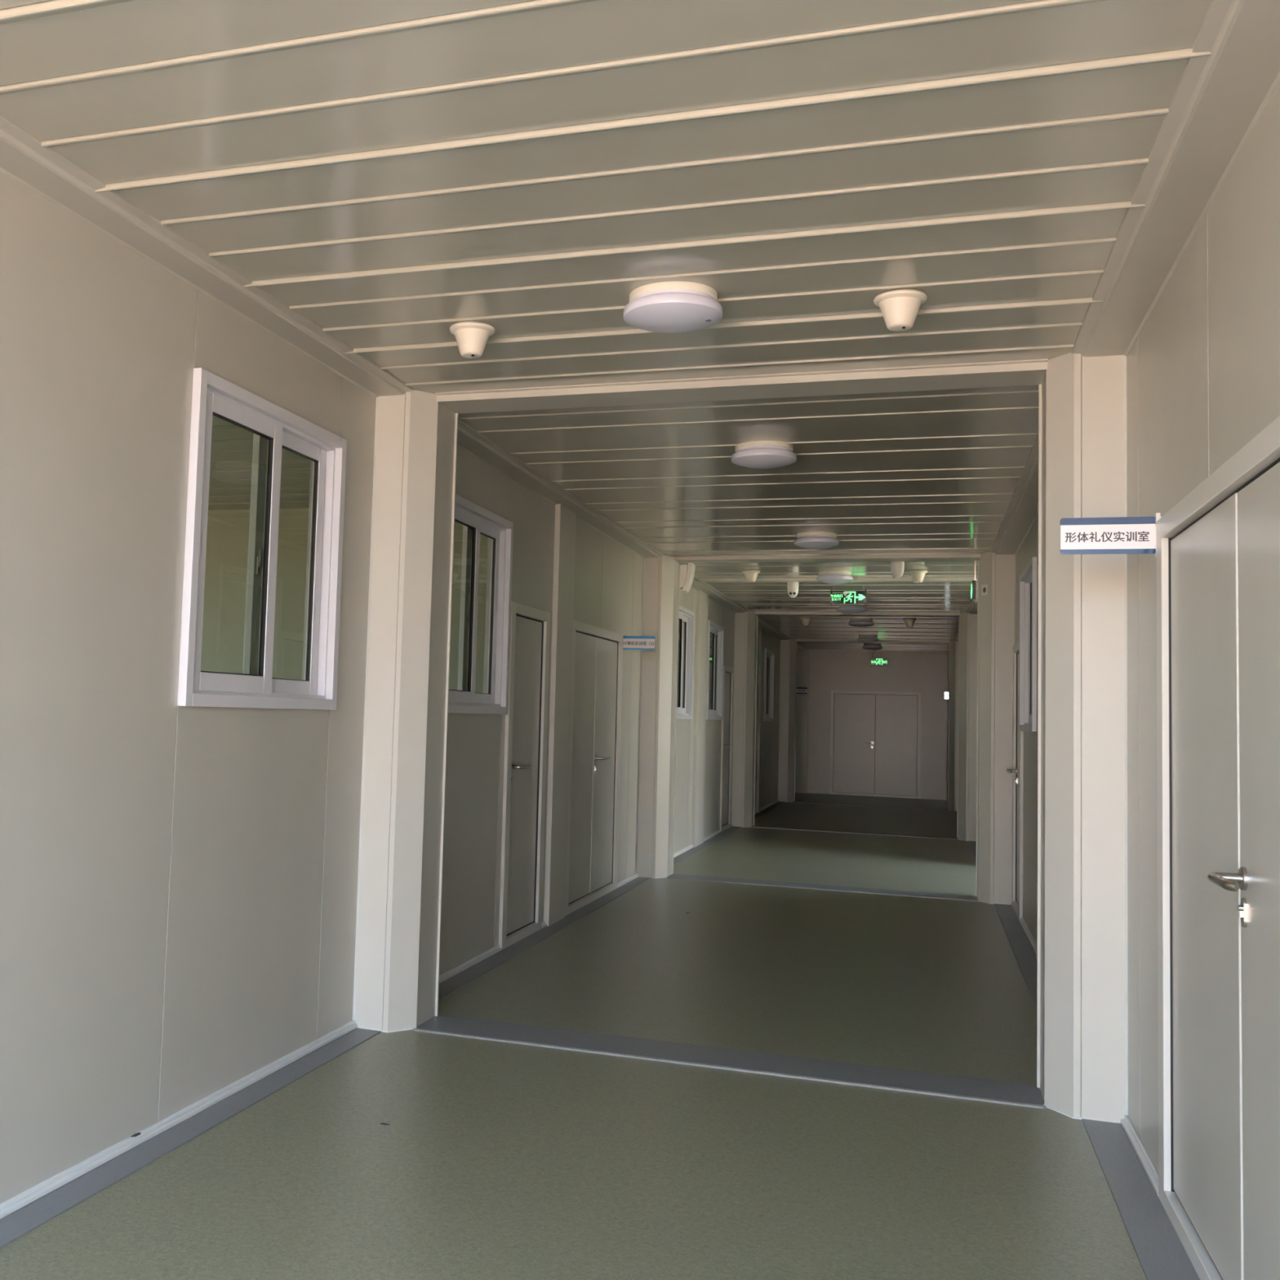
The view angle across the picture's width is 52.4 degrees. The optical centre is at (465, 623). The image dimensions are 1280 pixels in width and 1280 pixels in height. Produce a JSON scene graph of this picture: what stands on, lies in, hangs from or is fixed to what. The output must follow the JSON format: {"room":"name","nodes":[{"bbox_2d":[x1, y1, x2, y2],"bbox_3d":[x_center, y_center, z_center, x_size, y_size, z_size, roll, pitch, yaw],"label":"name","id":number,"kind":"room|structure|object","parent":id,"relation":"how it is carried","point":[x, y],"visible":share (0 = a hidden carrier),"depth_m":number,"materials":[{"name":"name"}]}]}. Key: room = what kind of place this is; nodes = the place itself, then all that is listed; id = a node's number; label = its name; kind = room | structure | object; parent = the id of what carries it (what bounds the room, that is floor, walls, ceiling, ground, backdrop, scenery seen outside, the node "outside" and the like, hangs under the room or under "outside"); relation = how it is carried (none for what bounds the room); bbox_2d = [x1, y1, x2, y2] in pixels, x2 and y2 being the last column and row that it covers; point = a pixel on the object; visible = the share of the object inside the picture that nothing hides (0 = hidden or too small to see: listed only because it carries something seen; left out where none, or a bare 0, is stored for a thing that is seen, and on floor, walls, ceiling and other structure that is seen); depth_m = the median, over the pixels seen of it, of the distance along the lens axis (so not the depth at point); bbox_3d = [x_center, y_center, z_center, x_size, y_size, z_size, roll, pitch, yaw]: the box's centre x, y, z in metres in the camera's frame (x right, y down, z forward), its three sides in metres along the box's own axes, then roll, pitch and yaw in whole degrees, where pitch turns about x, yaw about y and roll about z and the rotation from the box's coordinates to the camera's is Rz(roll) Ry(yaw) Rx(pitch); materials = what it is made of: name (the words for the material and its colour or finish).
{"room":"school corridor","nodes":[
{"label":"school corridor","id":0,"kind":"room"},
{"bbox_2d":[0,171,780,1203],"bbox_3d":[1.851,0.825,12.020,0.070,3.000,26.450,1,-4,20],"label":"wall","id":1,"kind":"structure","parent":0,"point":[179,884],"depth_m":3.97,"materials":[{"name":"paint"}]},
{"bbox_2d":[0,1020,357,1218],"bbox_3d":[-1.513,1.450,2.438,0.022,0.030,6.290,1,-4,20],"label":"baseboard","id":2,"kind":"structure","parent":1,"relation":"attached to","point":[39,1190],"depth_m":3.99,"materials":[{"name":"white"}]},
{"bbox_2d":[0,115,413,397],"bbox_3d":[-1.355,-1.245,2.596,0.170,0.062,6.290,1,-4,20],"label":"ceiling beam","id":3,"kind":"structure","parent":1,"relation":"attached to","point":[24,159],"depth_m":3.88,"materials":[{"name":"metal"}]},
{"bbox_2d":[177,368,346,710],"bbox_3d":[-0.737,-0.242,4.675,0.101,1.099,1.125,1,-4,20],"label":"window","id":4,"kind":"structure","parent":1,"relation":"in","point":[212,394],"depth_m":4.66,"materials":[{"name":"white plastic"}]},
{"bbox_2d":[448,493,513,714],"bbox_3d":[0.021,-0.072,6.811,0.101,1.099,1.125,1,-4,20],"label":"window","id":5,"kind":"structure","parent":1,"relation":"in","point":[464,700],"depth_m":6.99,"materials":[{"name":"white plastic"}]},
{"bbox_2d":[498,600,550,949],"bbox_3d":[0.357,0.892,7.698,0.132,1.985,0.810,1,-4,20],"label":"door","id":6,"kind":"structure","parent":1,"relation":"in","point":[526,717],"depth_m":7.72,"materials":[{"name":"white metal"}]},
{"bbox_2d":[439,872,639,983],"bbox_3d":[0.568,1.916,8.302,0.022,0.030,5.241,1,-4,20],"label":"baseboard","id":7,"kind":"structure","parent":1,"relation":"attached to","point":[477,959],"depth_m":6.86,"materials":[{"name":"white"}]},
{"bbox_2d":[543,504,576,926],"bbox_3d":[0.617,0.587,8.386,0.036,2.694,0.398,1,-4,20],"label":"column","id":8,"kind":"structure","parent":1,"relation":"attached to","point":[556,846],"depth_m":8.31,"materials":[{"name":"metal"}]},
{"bbox_2d":[457,419,663,558],"bbox_3d":[0.727,-0.779,8.460,0.170,0.062,5.241,1,-4,20],"label":"ceiling beam","id":9,"kind":"structure","parent":1,"relation":"attached to","point":[468,439],"depth_m":7.67,"materials":[{"name":"metal"}]},
{"bbox_2d":[564,619,623,915],"bbox_3d":[0.939,1.022,9.338,0.132,1.985,1.560,1,-4,20],"label":"door","id":10,"kind":"structure","parent":1,"relation":"in","point":[596,701],"depth_m":9.35,"materials":[{"name":"white metal"}]},
{"bbox_2d":[622,635,655,649],"bbox_3d":[1.355,0.155,10.111,0.276,0.130,0.020,1,-4,20],"label":"room sign","id":11,"kind":"object","parent":1,"relation":"attached to","point":[629,642],"visible":1,"depth_m":10.10,"materials":[{"name":"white plastic"}]},
{"bbox_2d":[676,604,694,719],"bbox_3d":[2.112,0.396,12.703,0.101,1.099,1.125,1,-4,20],"label":"window","id":12,"kind":"structure","parent":1,"relation":"in","point":[686,630],"depth_m":13.13,"materials":[{"name":"white plastic"}]},
{"bbox_2d":[691,589,708,847],"bbox_3d":[2.500,1.009,13.690,0.036,2.694,0.550,1,-4,20],"label":"column","id":13,"kind":"structure","parent":1,"relation":"attached to","point":[701,631],"depth_m":13.56,"materials":[{"name":"metal"}]},
{"bbox_2d":[673,823,732,857],"bbox_3d":[2.472,2.342,13.667,0.022,0.030,5.229,1,-4,20],"label":"baseboard","id":14,"kind":"structure","parent":1,"relation":"attached to","point":[710,836],"depth_m":13.25,"materials":[{"name":"white"}]},
{"bbox_2d":[705,620,724,719],"bbox_3d":[2.818,0.554,14.691,0.101,1.099,1.125,1,-4,20],"label":"window","id":15,"kind":"structure","parent":1,"relation":"in","point":[715,639],"depth_m":14.76,"materials":[{"name":"white plastic"}]},
{"bbox_2d":[720,665,733,831],"bbox_3d":[3.184,1.525,15.662,0.132,1.985,0.810,1,-4,20],"label":"door","id":16,"kind":"structure","parent":1,"relation":"in","point":[728,672],"depth_m":15.75,"materials":[{"name":"white metal"}]},
{"bbox_2d":[755,627,764,813],"bbox_3d":[4.316,1.415,18.807,0.036,2.694,0.280,1,-4,20],"label":"column","id":17,"kind":"structure","parent":1,"relation":"attached to","point":[761,629],"depth_m":18.72,"materials":[{"name":"metal"}]},
{"bbox_2d":[763,648,774,721],"bbox_3d":[4.678,0.971,19.930,0.101,1.099,1.125,1,-4,20],"label":"window","id":18,"kind":"structure","parent":1,"relation":"in","point":[769,658],"depth_m":20.00,"materials":[{"name":"white plastic"}]},
{"bbox_2d":[757,617,790,639],"bbox_3d":[4.516,0.069,19.134,0.170,0.062,5.123,1,-4,20],"label":"trim","id":19,"kind":"structure","parent":1,"relation":"attached to","point":[767,628],"depth_m":19.45,"materials":[{"name":"paint"}]},
{"bbox_2d":[796,687,807,693],"bbox_3d":[6.061,1.221,23.290,0.276,0.130,0.020,1,-4,20],"label":"room sign","id":20,"kind":"object","parent":1,"relation":"attached to","point":[799,690],"visible":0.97,"depth_m":23.27,"materials":[{"name":"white plastic"}]},
{"bbox_2d":[200,507,711,709],"bbox_3d":[-2.157,0.501,8.813,5.339,2.750,17.700,1,-4,20],"label":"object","id":21,"kind":"structure","parent":0,"point":[228,530],"depth_m":8.83,"materials":[{"name":"grey paint"}]},
{"bbox_2d":[0,792,1146,1279],"bbox_3d":[3.231,2.268,11.469,3.124,0.060,26.550,1,-4,20],"label":"floor","id":22,"kind":"structure","parent":0,"point":[494,1160],"depth_m":4.17,"materials":[{"name":"green plastic"}]},
{"bbox_2d":[0,1027,381,1248],"bbox_3d":[-1.462,1.467,2.419,0.132,0.004,6.290,1,-4,20],"label":"floor strip","id":23,"kind":"object","parent":22,"relation":"on","point":[20,1222],"visible":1,"depth_m":3.90,"materials":[{"name":"grey plastic"}]},
{"bbox_2d":[352,389,457,1032],"bbox_3d":[-0.245,0.354,5.669,0.267,2.743,0.483,1,-4,20],"label":"column","id":24,"kind":"structure","parent":22,"relation":"on","point":[397,963],"depth_m":5.49,"materials":[{"name":"metal"}]},
{"bbox_2d":[438,876,651,999],"bbox_3d":[0.619,1.933,8.282,0.132,0.004,5.241,1,-4,20],"label":"floor strip","id":25,"kind":"object","parent":22,"relation":"on","point":[471,973],"visible":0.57,"depth_m":7.51,"materials":[{"name":"grey plastic"}]},
{"bbox_2d":[635,555,679,878],"bbox_3d":[1.661,0.781,11.040,0.267,2.743,0.483,1,-4,20],"label":"column","id":26,"kind":"structure","parent":22,"relation":"on","point":[661,575],"depth_m":10.85,"materials":[{"name":"metal"}]},
{"bbox_2d":[679,563,695,592],"bbox_3d":[1.943,-0.399,11.281,0.118,0.249,0.170,1,-4,20],"label":"wall speaker","id":27,"kind":"object","parent":26,"relation":"attached to","point":[686,571],"visible":1,"depth_m":11.22,"materials":[{"name":"white plastic"}]},
{"bbox_2d":[673,826,741,865],"bbox_3d":[2.524,2.360,13.647,0.132,0.004,5.229,1,-4,20],"label":"floor strip","id":28,"kind":"object","parent":22,"relation":"on","point":[682,856],"visible":0.57,"depth_m":13.58,"materials":[{"name":"grey plastic"}]},
{"bbox_2d":[413,1027,1043,1108],"bbox_3d":[0.924,1.718,4.986,2.418,0.008,0.018,1,-4,20],"label":"floor edge","id":29,"kind":"structure","parent":22,"relation":"on","point":[1039,1106],"depth_m":4.93,"materials":[{"name":"silver metal"}]},
{"bbox_2d":[413,1013,1046,1108],"bbox_3d":[0.974,1.731,5.126,2.438,0.004,0.296,1,-4,20],"label":"floor strip","id":30,"kind":"object","parent":22,"relation":"on","point":[823,1068],"visible":1,"depth_m":5.09,"materials":[{"name":"grey plastic"}]},
{"bbox_2d":[730,610,758,826],"bbox_3d":[3.563,1.207,16.399,0.267,2.743,0.483,1,-4,20],"label":"column","id":31,"kind":"structure","parent":22,"relation":"on","point":[745,642],"depth_m":16.21,"materials":[{"name":"metal"}]},
{"bbox_2d":[754,801,785,819],"bbox_3d":[4.408,2.781,18.957,0.132,0.004,5.123,1,-4,20],"label":"floor strip","id":32,"kind":"object","parent":22,"relation":"on","point":[777,804],"visible":0.57,"depth_m":19.36,"materials":[{"name":"grey plastic"}]},
{"bbox_2d":[777,639,797,802],"bbox_3d":[5.430,1.625,21.659,0.267,2.743,0.483,1,-4,20],"label":"column","id":33,"kind":"structure","parent":22,"relation":"on","point":[788,648],"depth_m":21.46,"materials":[{"name":"metal"}]},
{"bbox_2d":[795,649,808,793],"bbox_3d":[6.381,1.861,24.349,0.222,2.698,0.100,1,-4,20],"label":"column","id":34,"kind":"structure","parent":22,"relation":"on","point":[802,656],"depth_m":24.30,"materials":[{"name":"metal"}]},
{"bbox_2d":[666,876,977,901],"bbox_3d":[2.831,2.145,10.357,2.418,0.008,0.018,1,-4,20],"label":"floor edge","id":35,"kind":"structure","parent":22,"relation":"on","point":[668,877],"depth_m":10.33,"materials":[{"name":"silver metal"}]},
{"bbox_2d":[666,873,978,901],"bbox_3d":[2.880,2.158,10.497,2.438,0.004,0.296,1,-4,20],"label":"floor strip","id":36,"kind":"object","parent":22,"relation":"on","point":[674,875],"visible":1,"depth_m":10.49,"materials":[{"name":"grey plastic"}]},
{"bbox_2d":[751,825,958,839],"bbox_3d":[4.783,2.584,15.857,2.438,0.004,0.296,1,-4,20],"label":"floor strip","id":37,"kind":"object","parent":22,"relation":"on","point":[940,837],"visible":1,"depth_m":15.86,"materials":[{"name":"grey plastic"}]},
{"bbox_2d":[752,826,957,839],"bbox_3d":[4.733,2.571,15.717,2.418,0.008,0.018,1,-4,20],"label":"floor edge","id":38,"kind":"structure","parent":22,"relation":"on","point":[753,827],"depth_m":15.70,"materials":[{"name":"silver metal"}]},
{"bbox_2d":[792,800,948,809],"bbox_3d":[6.650,3.002,21.116,2.438,0.004,0.296,1,-4,20],"label":"floor strip","id":39,"kind":"object","parent":22,"relation":"on","point":[793,801],"visible":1,"depth_m":21.13,"materials":[{"name":"grey plastic"}]},
{"bbox_2d":[793,801,948,810],"bbox_3d":[6.600,2.989,20.976,2.418,0.008,0.018,1,-4,20],"label":"floor edge","id":40,"kind":"structure","parent":22,"relation":"on","point":[793,802],"depth_m":20.95,"materials":[{"name":"silver metal"}]},
{"bbox_2d":[947,640,958,811],"bbox_3d":[7.965,1.647,20.758,0.279,2.743,0.483,1,-4,20],"label":"column","id":41,"kind":"structure","parent":22,"relation":"on","point":[953,646],"depth_m":20.61,"materials":[{"name":"metal"}]},
{"bbox_2d":[956,612,977,840],"bbox_3d":[6.098,1.229,15.498,0.279,2.743,0.483,1,-4,20],"label":"column","id":42,"kind":"structure","parent":22,"relation":"on","point":[967,622],"depth_m":15.32,"materials":[{"name":"metal"}]},
{"bbox_2d":[968,840,976,860],"bbox_3d":[5.527,2.468,13.781,0.144,0.004,2.958,1,-4,20],"label":"floor strip","id":43,"kind":"object","parent":22,"relation":"on","point":[972,843],"visible":0.29,"depth_m":14.42,"materials":[{"name":"grey plastic"}]},
{"bbox_2d":[975,551,1015,904],"bbox_3d":[4.196,0.804,10.138,0.279,2.743,0.483,1,-4,20],"label":"column","id":44,"kind":"structure","parent":22,"relation":"on","point":[996,611],"depth_m":9.95,"materials":[{"name":"metal"}]},
{"bbox_2d":[981,584,987,595],"bbox_3d":[4.082,-0.262,10.089,0.004,0.085,0.070,3,-4,-17],"label":"notice","id":45,"kind":"object","parent":44,"relation":"attached to","point":[984,587],"visible":1,"depth_m":10.09,"materials":[{"name":"white plastic"}]},
{"bbox_2d":[994,903,1036,1008],"bbox_3d":[3.244,1.957,7.349,0.144,0.004,5.241,1,-4,20],"label":"floor strip","id":46,"kind":"object","parent":22,"relation":"on","point":[1024,953],"visible":0.43,"depth_m":7.96,"materials":[{"name":"grey plastic"}]},
{"bbox_2d":[1036,352,1128,1123],"bbox_3d":[2.290,0.377,4.768,0.279,2.743,0.483,1,-4,20],"label":"column","id":47,"kind":"structure","parent":22,"relation":"on","point":[1082,966],"depth_m":4.57,"materials":[{"name":"metal"}]},
{"bbox_2d":[1081,1118,1199,1279],"bbox_3d":[1.163,1.491,1.485,0.144,0.004,6.290,1,-4,20],"label":"floor strip","id":48,"kind":"object","parent":22,"relation":"on","point":[1161,1254],"visible":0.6,"depth_m":3.65,"materials":[{"name":"grey plastic"}]},
{"bbox_2d":[0,0,1211,651],"bbox_3d":[0.814,-0.549,12.524,8.333,0.140,26.500,1,-4,20],"label":"ceiling","id":49,"kind":"structure","parent":0,"point":[394,174],"depth_m":3.43,"materials":[{"name":"paint"}]},
{"bbox_2d":[449,320,494,358],"bbox_3d":[0.021,-1.009,4.600,0.164,0.112,0.164,1,-4,20],"label":"smoke detector","id":50,"kind":"object","parent":49,"relation":"attached to","point":[472,337],"visible":1,"depth_m":4.56,"materials":[{"name":"beige plastic"}]},
{"bbox_2d":[622,280,722,333],"bbox_3d":[0.676,-1.018,4.188,0.321,0.106,0.321,1,-4,20],"label":"ceiling lamp","id":51,"kind":"object","parent":49,"relation":"attached to","point":[674,306],"visible":1,"depth_m":4.09,"materials":[{"name":"white plastic"}]},
{"bbox_2d":[435,358,1048,413],"bbox_3d":[1.059,-0.981,5.298,2.438,0.064,0.270,1,-4,20],"label":"beam","id":52,"kind":"structure","parent":49,"relation":"attached to","point":[1033,371],"depth_m":5.22,"materials":[{"name":"metal"}]},
{"bbox_2d":[742,569,759,582],"bbox_3d":[2.636,-0.431,11.847,0.164,0.112,0.164,1,-4,20],"label":"smoke detector","id":53,"kind":"object","parent":49,"relation":"attached to","point":[751,575],"visible":1,"depth_m":11.80,"materials":[{"name":"beige plastic"}]},
{"bbox_2d":[731,440,796,469],"bbox_3d":[1.500,-0.837,6.456,0.321,0.106,0.321,5,-5,-39],"label":"ceiling lamp","id":54,"kind":"object","parent":49,"relation":"attached to","point":[762,455],"visible":1,"depth_m":6.35,"materials":[{"name":"white plastic"}]},
{"bbox_2d":[786,582,798,597],"bbox_3d":[3.193,-0.336,12.514,0.108,0.175,0.108,1,-4,20],"label":"security camera","id":55,"kind":"object","parent":49,"relation":"attached to","point":[793,587],"visible":0.93,"depth_m":12.47,"materials":[{"name":"white plastic"}]},
{"bbox_2d":[799,617,811,626],"bbox_3d":[4.521,-0.015,17.082,0.164,0.112,0.164,1,-4,20],"label":"smoke detector","id":56,"kind":"object","parent":49,"relation":"attached to","point":[805,621],"visible":1,"depth_m":17.04,"materials":[{"name":"beige plastic"}]},
{"bbox_2d":[794,531,839,549],"bbox_3d":[2.579,-0.600,9.430,0.321,0.106,0.321,1,-4,20],"label":"ceiling lamp","id":57,"kind":"object","parent":49,"relation":"attached to","point":[815,540],"visible":1,"depth_m":9.32,"materials":[{"name":"white plastic"}]},
{"bbox_2d":[673,553,980,563],"bbox_3d":[2.966,-0.554,10.669,2.438,0.064,0.270,1,-4,20],"label":"beam","id":58,"kind":"structure","parent":49,"relation":"attached to","point":[935,557],"depth_m":10.60,"materials":[{"name":"metal"}]},
{"bbox_2d":[816,570,853,584],"bbox_3d":[3.386,-0.415,11.767,0.321,0.106,0.321,5,-5,-39],"label":"ceiling lamp","id":59,"kind":"object","parent":49,"relation":"attached to","point":[834,577],"visible":1,"depth_m":11.65,"materials":[{"name":"white plastic"}]},
{"bbox_2d":[698,577,977,582],"bbox_3d":[3.600,-0.403,12.412,2.618,0.028,0.390,1,-4,20],"label":"beam","id":60,"kind":"structure","parent":49,"relation":"attached to","point":[726,580],"depth_m":12.29,"materials":[{"name":"metal"}]},
{"bbox_2d":[691,574,748,613],"bbox_3d":[2.631,-0.353,13.825,0.170,0.062,5.229,1,-4,20],"label":"trim","id":61,"kind":"structure","parent":60,"relation":"attached to","point":[715,595],"depth_m":14.31,"materials":[{"name":"paint"}]},
{"bbox_2d":[966,600,977,613],"bbox_3d":[5.220,-0.330,12.904,0.182,0.062,5.229,1,-4,20],"label":"trim","id":62,"kind":"structure","parent":60,"relation":"attached to","point":[972,608],"depth_m":14.71,"materials":[{"name":"paint"}]},
{"bbox_2d":[830,586,866,605],"bbox_3d":[3.858,-0.277,12.931,0.345,0.193,0.028,1,-4,20],"label":"exit sign","id":63,"kind":"object","parent":49,"relation":"hanging from","point":[838,597],"visible":1,"depth_m":12.92,"materials":[{"name":"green plastic"}]},
{"bbox_2d":[837,605,866,613],"bbox_3d":[4.492,-0.165,14.923,0.321,0.106,0.321,1,-4,20],"label":"ceiling lamp","id":64,"kind":"object","parent":49,"relation":"attached to","point":[844,609],"visible":0.87,"depth_m":14.81,"materials":[{"name":"white plastic"}]},
{"bbox_2d":[755,611,959,617],"bbox_3d":[4.868,-0.129,16.028,2.438,0.064,0.270,1,-4,20],"label":"beam","id":65,"kind":"structure","parent":49,"relation":"attached to","point":[757,613],"depth_m":15.98,"materials":[{"name":"metal"}]},
{"bbox_2d":[848,617,873,626],"bbox_3d":[5.223,-0.004,16.945,0.321,0.106,0.321,5,-5,-39],"label":"ceiling lamp","id":66,"kind":"object","parent":49,"relation":"attached to","point":[857,622],"visible":1,"depth_m":16.83,"materials":[{"name":"white plastic"}]},
{"bbox_2d":[857,635,878,643],"bbox_3d":[6.348,0.257,20.243,0.321,0.106,0.321,1,-4,20],"label":"ceiling lamp","id":67,"kind":"object","parent":49,"relation":"attached to","point":[867,639],"visible":1,"depth_m":20.13,"materials":[{"name":"white plastic"}]},
{"bbox_2d":[795,639,950,644],"bbox_3d":[6.735,0.289,21.288,2.438,0.064,0.270,1,-4,20],"label":"beam","id":68,"kind":"structure","parent":49,"relation":"attached to","point":[796,640],"depth_m":21.21,"materials":[{"name":"metal"}]},
{"bbox_2d":[862,643,882,649],"bbox_3d":[7.014,0.406,22.119,0.321,0.106,0.321,5,-5,-39],"label":"ceiling lamp","id":69,"kind":"object","parent":49,"relation":"attached to","point":[867,646],"visible":1,"depth_m":22.00,"materials":[{"name":"white"}]},
{"bbox_2d":[870,649,888,666],"bbox_3d":[7.682,0.640,23.824,0.330,0.304,0.028,1,-4,20],"label":"exit sign","id":70,"kind":"object","parent":49,"relation":"hanging from","point":[873,661],"visible":0.99,"depth_m":23.81,"materials":[{"name":"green plastic"}]},
{"bbox_2d":[890,561,904,577],"bbox_3d":[3.617,-0.455,10.745,0.108,0.150,0.108,1,-4,20],"label":"security camera","id":71,"kind":"object","parent":49,"relation":"attached to","point":[897,568],"visible":0.88,"depth_m":10.70,"materials":[{"name":"white plastic"}]},
{"bbox_2d":[873,288,927,331],"bbox_3d":[1.394,-0.996,4.115,0.164,0.112,0.164,1,-4,20],"label":"smoke detector","id":72,"kind":"object","parent":49,"relation":"attached to","point":[900,308],"visible":1,"depth_m":4.07,"materials":[{"name":"beige plastic"}]},
{"bbox_2d":[902,617,915,626],"bbox_3d":[5.756,-0.004,16.632,0.164,0.112,0.164,1,-4,20],"label":"smoke detector","id":73,"kind":"object","parent":49,"relation":"attached to","point":[909,622],"visible":1,"depth_m":16.59,"materials":[{"name":"beige plastic"}]},
{"bbox_2d":[908,569,927,582],"bbox_3d":[4.028,-0.414,11.426,0.164,0.112,0.164,1,-4,20],"label":"smoke detector","id":74,"kind":"object","parent":49,"relation":"attached to","point":[917,575],"visible":1,"depth_m":11.38,"materials":[{"name":"beige plastic"}]},
{"bbox_2d":[970,560,977,602],"bbox_3d":[4.214,-0.352,10.620,0.051,0.331,0.345,1,-4,20],"label":"exit sign","id":75,"kind":"object","parent":49,"relation":"hanging from","point":[974,585],"visible":1,"depth_m":10.46,"materials":[{"name":"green plastic"}]},
{"bbox_2d":[804,648,947,799],"bbox_3d":[7.685,1.828,23.980,2.924,3.000,0.070,1,-4,20],"label":"wall","id":76,"kind":"structure","parent":0,"point":[926,674],"depth_m":23.95,"materials":[{"name":"paint"}]},
{"bbox_2d":[829,689,920,798],"bbox_3d":[7.633,2.246,23.922,1.610,1.955,0.130,1,-4,20],"label":"door","id":77,"kind":"structure","parent":76,"relation":"in","point":[875,736],"depth_m":23.93,"materials":[{"name":"white metal"}]},
{"bbox_2d":[808,648,947,653],"bbox_3d":[7.705,0.530,24.012,2.475,0.053,0.050,1,-4,20],"label":"beam","id":78,"kind":"structure","parent":76,"relation":"attached to","point":[810,650],"depth_m":23.99,"materials":[{"name":"metal"}]},
{"bbox_2d":[1015,81,1279,1173],"bbox_3d":[4.672,0.850,11.017,0.070,3.000,26.450,1,-4,20],"label":"wall","id":79,"kind":"structure","parent":0,"point":[1203,366],"depth_m":3.71,"materials":[{"name":"paint"}]},
{"bbox_2d":[946,649,949,801],"bbox_3d":[8.508,1.790,22.270,0.228,2.698,2.600,1,-4,20],"label":"panel","id":80,"kind":"object","parent":79,"relation":"attached to","point":[948,650],"visible":0.14,"depth_m":23.02,"materials":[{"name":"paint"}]},
{"bbox_2d":[990,434,1038,555],"bbox_3d":[3.316,-0.756,7.539,0.182,0.062,5.241,1,-4,20],"label":"trim","id":81,"kind":"structure","parent":79,"relation":"attached to","point":[1020,515],"depth_m":8.02,"materials":[{"name":"paint"}]},
{"bbox_2d":[1006,640,1022,919],"bbox_3d":[4.061,1.131,9.429,0.132,1.985,0.800,1,-4,20],"label":"door","id":82,"kind":"structure","parent":79,"relation":"in","point":[1016,771],"depth_m":9.66,"materials":[{"name":"white metal"}]},
{"bbox_2d":[1011,902,1035,952],"bbox_3d":[3.302,1.940,7.329,0.022,0.030,5.241,1,-4,20],"label":"baseboard","id":83,"kind":"structure","parent":79,"relation":"attached to","point":[1022,922],"depth_m":8.34,"materials":[{"name":"white"}]},
{"bbox_2d":[1018,556,1036,731],"bbox_3d":[3.791,0.171,8.561,0.101,1.099,1.125,1,-4,20],"label":"window","id":84,"kind":"structure","parent":79,"relation":"in","point":[1028,578],"depth_m":8.63,"materials":[{"name":"white plastic"}]},
{"bbox_2d":[1035,502,1038,959],"bbox_3d":[3.338,0.612,7.419,0.036,2.694,0.398,1,-4,20],"label":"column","id":85,"kind":"structure","parent":79,"relation":"attached to","point":[1037,503],"depth_m":7.57,"materials":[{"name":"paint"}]},
{"bbox_2d":[1059,512,1161,557],"bbox_3d":[1.977,-0.269,3.932,0.282,0.133,0.020,1,-4,20],"label":"room sign","id":86,"kind":"object","parent":79,"relation":"attached to","point":[1120,535],"visible":1,"depth_m":3.93,"materials":[{"name":"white plastic"}]},
{"bbox_2d":[1120,1115,1158,1195],"bbox_3d":[1.221,1.474,1.466,0.022,0.030,6.290,1,-4,20],"label":"baseboard","id":87,"kind":"structure","parent":79,"relation":"attached to","point":[1148,1166],"depth_m":4.05,"materials":[{"name":"white"}]},
{"bbox_2d":[1071,0,1279,357],"bbox_3d":[1.235,-1.222,1.675,0.182,0.062,6.290,1,-4,20],"label":"ceiling beam","id":88,"kind":"structure","parent":79,"relation":"attached to","point":[1219,99],"depth_m":3.02,"materials":[{"name":"metal"}]},
{"bbox_2d":[1156,415,1279,1279],"bbox_3d":[1.753,0.615,2.925,0.132,1.985,1.840,1,-4,20],"label":"door","id":89,"kind":"structure","parent":79,"relation":"in","point":[1218,548],"depth_m":3.08,"materials":[{"name":"white metal"}]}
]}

